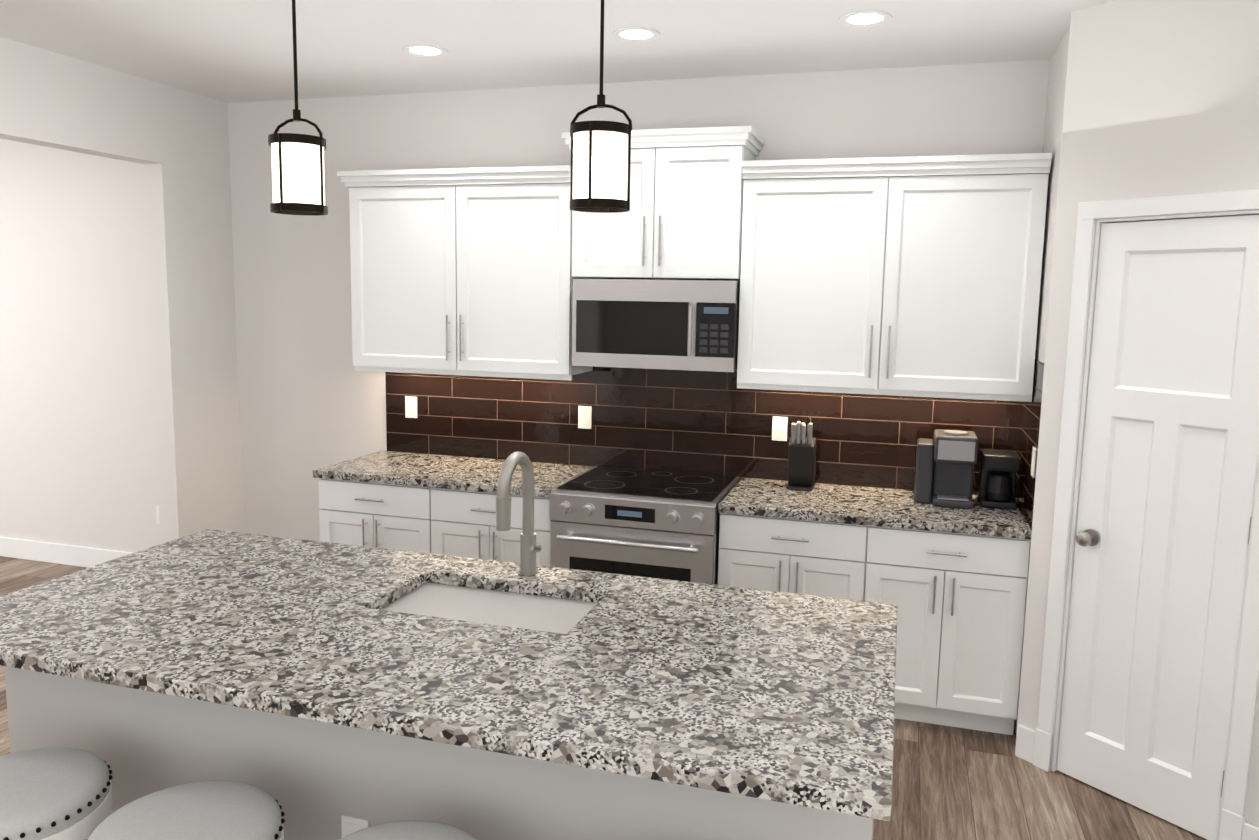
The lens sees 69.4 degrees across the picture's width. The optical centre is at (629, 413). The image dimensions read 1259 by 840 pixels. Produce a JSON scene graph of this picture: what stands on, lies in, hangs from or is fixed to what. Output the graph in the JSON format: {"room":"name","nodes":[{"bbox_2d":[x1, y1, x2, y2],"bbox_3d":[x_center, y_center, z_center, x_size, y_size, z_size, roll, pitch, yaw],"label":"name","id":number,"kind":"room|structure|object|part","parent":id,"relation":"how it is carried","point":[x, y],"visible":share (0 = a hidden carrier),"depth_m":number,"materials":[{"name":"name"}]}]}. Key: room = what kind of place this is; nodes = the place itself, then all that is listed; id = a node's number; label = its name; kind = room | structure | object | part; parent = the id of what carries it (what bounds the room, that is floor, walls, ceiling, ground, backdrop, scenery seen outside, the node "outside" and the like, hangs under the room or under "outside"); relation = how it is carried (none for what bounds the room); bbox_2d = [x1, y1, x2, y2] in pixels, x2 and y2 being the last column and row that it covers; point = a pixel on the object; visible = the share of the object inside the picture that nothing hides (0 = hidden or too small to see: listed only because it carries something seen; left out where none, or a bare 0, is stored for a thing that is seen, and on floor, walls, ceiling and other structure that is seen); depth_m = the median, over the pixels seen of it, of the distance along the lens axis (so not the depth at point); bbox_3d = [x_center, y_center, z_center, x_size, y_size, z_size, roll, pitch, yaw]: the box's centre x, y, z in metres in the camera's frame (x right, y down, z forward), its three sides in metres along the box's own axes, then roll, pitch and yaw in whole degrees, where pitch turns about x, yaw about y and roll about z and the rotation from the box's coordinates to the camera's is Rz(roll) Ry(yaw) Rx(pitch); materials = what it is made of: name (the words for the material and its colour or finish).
{"room":"kitchen","nodes":[
{"label":"kitchen","id":0,"kind":"room"},
{"bbox_2d":[0,37,242,543],"bbox_3d":[-3.525,0.092,1.745,0.130,2.880,7.750,3,8,17],"label":"wall","id":1,"kind":"structure","parent":0,"point":[174,141],"depth_m":4.97,"materials":[{"name":"paint"}]},
{"bbox_2d":[0,60,1049,552],"bbox_3d":[-1.880,-0.338,5.332,10.810,2.880,0.140,3,8,17],"label":"wall","id":2,"kind":"structure","parent":0,"point":[78,462],"depth_m":5.11,"materials":[{"name":"paint"}]},
{"bbox_2d":[0,537,131,567],"bbox_3d":[-4.716,0.874,6.274,4.655,0.135,0.019,3,8,17],"label":"baseboard","id":3,"kind":"structure","parent":2,"relation":"attached to","point":[72,555],"depth_m":5.99,"materials":[{"name":"white wood"}]},
{"bbox_2d":[156,506,159,524],"bbox_3d":[-2.946,0.643,5.711,0.074,0.120,0.008,3,8,17],"label":"outlet","id":4,"kind":"object","parent":2,"relation":"attached to","point":[157,515],"visible":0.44,"depth_m":5.72,"materials":[{"name":"plastic"}]},
{"bbox_2d":[405,396,416,417],"bbox_3d":[-1.224,-0.033,5.093,0.074,0.120,0.008,3,8,17],"label":"outlet","id":5,"kind":"object","parent":2,"relation":"attached to","point":[410,407],"visible":1,"depth_m":5.09,"materials":[{"name":"plastic"}]},
{"bbox_2d":[345,173,592,380],"bbox_3d":[-0.817,-0.703,4.714,1.219,0.944,0.348,3,8,17],"label":"upper cabinet","id":6,"kind":"object","parent":2,"relation":"attached to","point":[462,271],"depth_m":4.54,"materials":[{"name":"white wood"}]},
{"bbox_2d":[578,406,591,428],"bbox_3d":[-0.236,0.022,4.798,0.074,0.120,0.008,3,8,17],"label":"outlet","id":7,"kind":"object","parent":2,"relation":"attached to","point":[584,417],"visible":1,"depth_m":4.79,"materials":[{"name":"plastic"}]},
{"bbox_2d":[562,126,763,280],"bbox_3d":[0.159,-0.983,4.360,0.894,0.669,0.387,3,8,17],"label":"upper cabinet","id":8,"kind":"object","parent":2,"relation":"attached to","point":[681,219],"visible":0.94,"depth_m":4.19,"materials":[{"name":"white wood"}]},
{"bbox_2d":[572,279,739,371],"bbox_3d":[0.152,-0.433,4.402,0.784,0.414,0.436,3,8,17],"label":"microwave","id":9,"kind":"object","parent":8,"relation":"attached to","point":[692,325],"visible":1,"depth_m":4.23,"materials":[{"name":"silver metal"}]},
{"bbox_3d":[0.115,-0.397,4.248,0.764,0.248,0.028,3,8,17],"label":"glass","id":10,"kind":"part","parent":9,"relation":"part of","materials":[{"name":"black glass"}]},
{"bbox_2d":[385,334,1027,504],"bbox_3d":[0.217,-0.008,4.664,3.332,0.690,0.008,3,8,17],"label":"backsplash","id":11,"kind":"structure","parent":2,"relation":"attached to","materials":[{"name":"tile"}]},
{"bbox_2d":[772,416,787,440],"bbox_3d":[0.745,0.078,4.505,0.074,0.120,0.008,3,8,17],"label":"outlet","id":12,"kind":"object","parent":2,"relation":"attached to","point":[779,428],"visible":1,"depth_m":4.50,"materials":[{"name":"plastic"}]},
{"bbox_2d":[737,165,892,392],"bbox_3d":[0.855,-0.609,4.214,0.632,0.944,0.348,3,8,17],"label":"upper cabinet","id":13,"kind":"object","parent":2,"relation":"attached to","point":[814,273],"depth_m":4.05,"materials":[{"name":"white wood"}]},
{"bbox_2d":[881,165,1050,400],"bbox_3d":[1.460,-0.575,4.033,0.633,0.944,0.348,3,8,17],"label":"upper cabinet","id":14,"kind":"object","parent":2,"relation":"attached to","point":[917,276],"depth_m":3.87,"materials":[{"name":"white wood"}]},
{"bbox_2d":[0,0,1114,102],"bbox_3d":[-2.996,-1.357,1.405,10.810,0.100,8.010,3,8,17],"label":"ceiling","id":15,"kind":"structure","parent":0,"point":[230,51],"depth_m":3.81,"materials":[{"name":"paint"}]},
{"bbox_2d":[268,0,327,215],"bbox_3d":[-0.952,-0.998,2.588,0.170,0.839,0.164,3,8,17],"label":"pendant light","id":16,"kind":"object","parent":15,"relation":"hanging from","point":[298,186],"visible":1,"depth_m":2.57,"materials":[{"name":"white glass"}]},
{"bbox_3d":[-0.958,-0.686,2.628,0.142,0.190,0.142,3,8,17],"label":"glass","id":17,"kind":"part","parent":16,"relation":"part of","materials":[{"name":"white glass"}]},
{"bbox_2d":[403,44,447,56],"bbox_3d":[-0.901,-1.600,4.015,0.196,0.005,0.196,3,8,17],"label":"recessed light","id":18,"kind":"object","parent":15,"relation":"in","point":[420,50],"visible":0.98,"depth_m":4.01,"materials":[{"name":"white"}]},
{"bbox_2d":[570,0,631,212],"bbox_3d":[-0.070,-0.948,2.325,0.170,0.839,0.164,3,8,17],"label":"pendant light","id":19,"kind":"object","parent":15,"relation":"hanging from","point":[600,164],"visible":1,"depth_m":2.31,"materials":[{"name":"white glass"}]},
{"bbox_3d":[-0.076,-0.636,2.365,0.142,0.190,0.142,3,8,17],"label":"glass","id":20,"kind":"part","parent":19,"relation":"part of","materials":[{"name":"white glass"}]},
{"bbox_2d":[612,27,659,41],"bbox_3d":[0.028,-1.544,3.706,0.196,0.005,0.196,3,8,17],"label":"recessed light","id":21,"kind":"object","parent":15,"relation":"in","point":[635,34],"visible":1,"depth_m":3.71,"materials":[{"name":"white"}]},
{"bbox_2d":[839,10,891,26],"bbox_3d":[0.894,-1.495,3.448,0.196,0.005,0.196,3,8,17],"label":"recessed light","id":22,"kind":"object","parent":15,"relation":"in","point":[869,18],"visible":1,"depth_m":3.44,"materials":[{"name":"white"}]},
{"bbox_2d":[0,556,1206,839],"bbox_3d":[-3.049,1.598,1.784,10.810,0.100,8.010,3,8,17],"label":"floor","id":23,"kind":"structure","parent":0,"point":[948,782],"depth_m":3.39,"materials":[{"name":"brown wood"}]},
{"bbox_2d":[0,747,112,839],"bbox_3d":[-1.498,1.201,2.235,0.485,0.629,0.485,3,8,17],"label":"stool","id":24,"kind":"object","parent":23,"relation":"on","point":[59,793],"visible":1,"depth_m":2.18,"materials":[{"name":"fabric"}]},
{"bbox_2d":[87,780,284,839],"bbox_3d":[-1.009,1.228,2.089,0.479,0.629,0.479,3,8,17],"label":"stool","id":25,"kind":"object","parent":23,"relation":"on","point":[219,810],"visible":1,"depth_m":2.07,"materials":[{"name":"fabric"}]},
{"bbox_2d":[318,479,432,553],"bbox_3d":[-1.198,0.743,4.868,0.638,0.879,0.612,3,8,17],"label":"base cabinet","id":26,"kind":"object","parent":23,"relation":"on","point":[430,503],"depth_m":4.54,"materials":[{"name":"white wood"}]},
{"bbox_2d":[313,451,592,498],"bbox_3d":[-0.895,0.305,4.705,1.288,0.040,0.630,3,8,17],"label":"countertop","id":27,"kind":"structure","parent":26,"relation":"on","point":[398,469],"depth_m":4.58,"materials":[{"name":"stone"}]},
{"bbox_2d":[339,820,476,839],"bbox_3d":[-0.492,1.257,1.935,0.490,0.629,0.490,3,8,17],"label":"stool","id":28,"kind":"object","parent":23,"relation":"on","point":[414,830],"visible":1,"depth_m":2.02,"materials":[{"name":"fabric"}]},
{"bbox_2d":[4,668,873,839],"bbox_3d":[-0.527,1.029,2.729,2.466,0.879,0.893,3,8,17],"label":"kitchen island","id":29,"kind":"object","parent":23,"relation":"on","point":[328,783],"depth_m":2.31,"materials":[{"name":"white paint"}]},
{"bbox_2d":[341,814,370,839],"bbox_3d":[-0.704,1.096,2.333,0.080,0.120,0.008,3,8,17],"label":"outlet","id":30,"kind":"object","parent":29,"relation":"attached to","point":[350,823],"depth_m":2.33,"materials":[{"name":"plastic"}]},
{"bbox_2d":[0,529,897,823],"bbox_3d":[-0.561,0.589,2.534,2.504,0.040,1.124,3,8,17],"label":"island countertop","id":31,"kind":"structure","parent":29,"relation":"on","point":[787,700],"depth_m":2.27,"materials":[{"name":"stone"}]},
{"bbox_2d":[495,452,541,575],"bbox_3d":[-0.341,0.326,2.835,0.084,0.413,0.244,3,8,17],"label":"faucet","id":32,"kind":"object","parent":31,"relation":"on","point":[528,547],"depth_m":2.90,"materials":[{"name":"silver metal"}]},
{"bbox_2d":[433,491,551,566],"bbox_3d":[-0.587,0.777,4.686,0.638,0.879,0.612,3,8,17],"label":"base cabinet","id":33,"kind":"object","parent":23,"relation":"on","point":[464,522],"depth_m":4.37,"materials":[{"name":"white wood"}]},
{"bbox_2d":[549,466,740,584],"bbox_3d":[0.081,0.788,4.419,0.775,0.909,0.714,3,8,17],"label":"range","id":34,"kind":"object","parent":23,"relation":"on","point":[644,523],"visible":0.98,"depth_m":4.12,"materials":[{"name":"silver metal"}]},
{"bbox_2d":[718,514,869,600],"bbox_3d":[0.783,0.854,4.276,0.638,0.879,0.612,3,8,17],"label":"base cabinet","id":35,"kind":"object","parent":23,"relation":"on","point":[825,559],"depth_m":3.95,"materials":[{"name":"white wood"}]},
{"bbox_2d":[866,526,1029,734],"bbox_3d":[1.393,0.889,4.094,0.638,0.879,0.612,3,8,17],"label":"base cabinet","id":36,"kind":"object","parent":23,"relation":"on","point":[950,583],"depth_m":3.79,"materials":[{"name":"white wood"}]},
{"bbox_2d":[718,478,1031,541],"bbox_3d":[1.090,0.416,4.112,1.272,0.040,0.630,3,8,17],"label":"countertop","id":37,"kind":"structure","parent":36,"relation":"on","point":[891,509],"depth_m":3.94,"materials":[{"name":"stone"}]},
{"bbox_2d":[787,421,815,490],"bbox_3d":[0.828,0.194,4.349,0.120,0.330,0.179,3,8,17],"label":"knife block","id":38,"kind":"object","parent":37,"relation":"on","point":[801,462],"visible":1,"depth_m":4.30,"materials":[{"name":"black metal"}]},
{"bbox_2d":[914,429,978,508],"bbox_3d":[1.420,0.241,4.085,0.249,0.325,0.257,3,8,17],"label":"coffee maker","id":39,"kind":"object","parent":37,"relation":"on","point":[946,460],"visible":1,"depth_m":4.04,"materials":[{"name":"grey plastic"}]},
{"bbox_3d":[1.442,0.230,4.033,0.150,0.290,0.172,3,8,17],"label":"trim","id":40,"kind":"part","parent":39,"relation":"part of","materials":[{"name":"silver metal"}]},
{"bbox_2d":[978,449,1020,509],"bbox_3d":[1.652,0.293,4.065,0.150,0.235,0.203,3,8,17],"label":"coffee maker","id":41,"kind":"object","parent":37,"relation":"on","point":[999,470],"visible":1,"depth_m":3.99,"materials":[{"name":"black plastic"}]},
{"bbox_2d":[1014,26,1069,732],"bbox_3d":[1.753,-0.076,3.800,0.108,2.880,0.686,3,8,17],"label":"wall","id":42,"kind":"structure","parent":0,"point":[1028,413],"depth_m":3.78,"materials":[{"name":"paint"}]},
{"bbox_2d":[1015,356,1048,538],"bbox_3d":[1.714,0.120,3.880,0.008,0.690,0.641,3,8,17],"label":"backsplash","id":43,"kind":"structure","parent":42,"relation":"attached to","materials":[{"name":"tile"}]},
{"bbox_2d":[1031,446,1036,477],"bbox_3d":[1.653,0.200,3.716,0.006,0.120,0.075,3,8,17],"label":"outlet","id":44,"kind":"object","parent":42,"relation":"attached to","point":[1033,462],"visible":0.94,"depth_m":3.69,"materials":[{"name":"plastic"}]},
{"bbox_2d":[1015,0,1258,827],"bbox_3d":[1.888,0.008,3.166,0.100,2.880,0.910,-4,9,-34],"label":"wall","id":45,"kind":"structure","parent":0,"point":[1161,97],"depth_m":3.16,"materials":[{"name":"paint"}]},
{"bbox_2d":[1033,189,1258,839],"bbox_3d":[1.876,0.352,3.200,0.122,2.187,0.738,-4,9,-34],"label":"trim","id":46,"kind":"structure","parent":45,"relation":"attached to","point":[1232,818],"depth_m":3.32,"materials":[{"name":"white wood"}]},
{"bbox_2d":[1057,215,1258,839],"bbox_3d":[1.868,0.388,3.199,0.035,2.101,0.576,-4,9,-34],"label":"pantry door","id":47,"kind":"structure","parent":45,"relation":"in","point":[1169,466],"depth_m":3.17,"materials":[{"name":"white wood"}]},
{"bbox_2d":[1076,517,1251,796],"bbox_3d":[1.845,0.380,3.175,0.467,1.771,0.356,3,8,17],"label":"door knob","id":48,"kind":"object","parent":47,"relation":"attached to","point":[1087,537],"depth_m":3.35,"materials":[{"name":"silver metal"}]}
]}

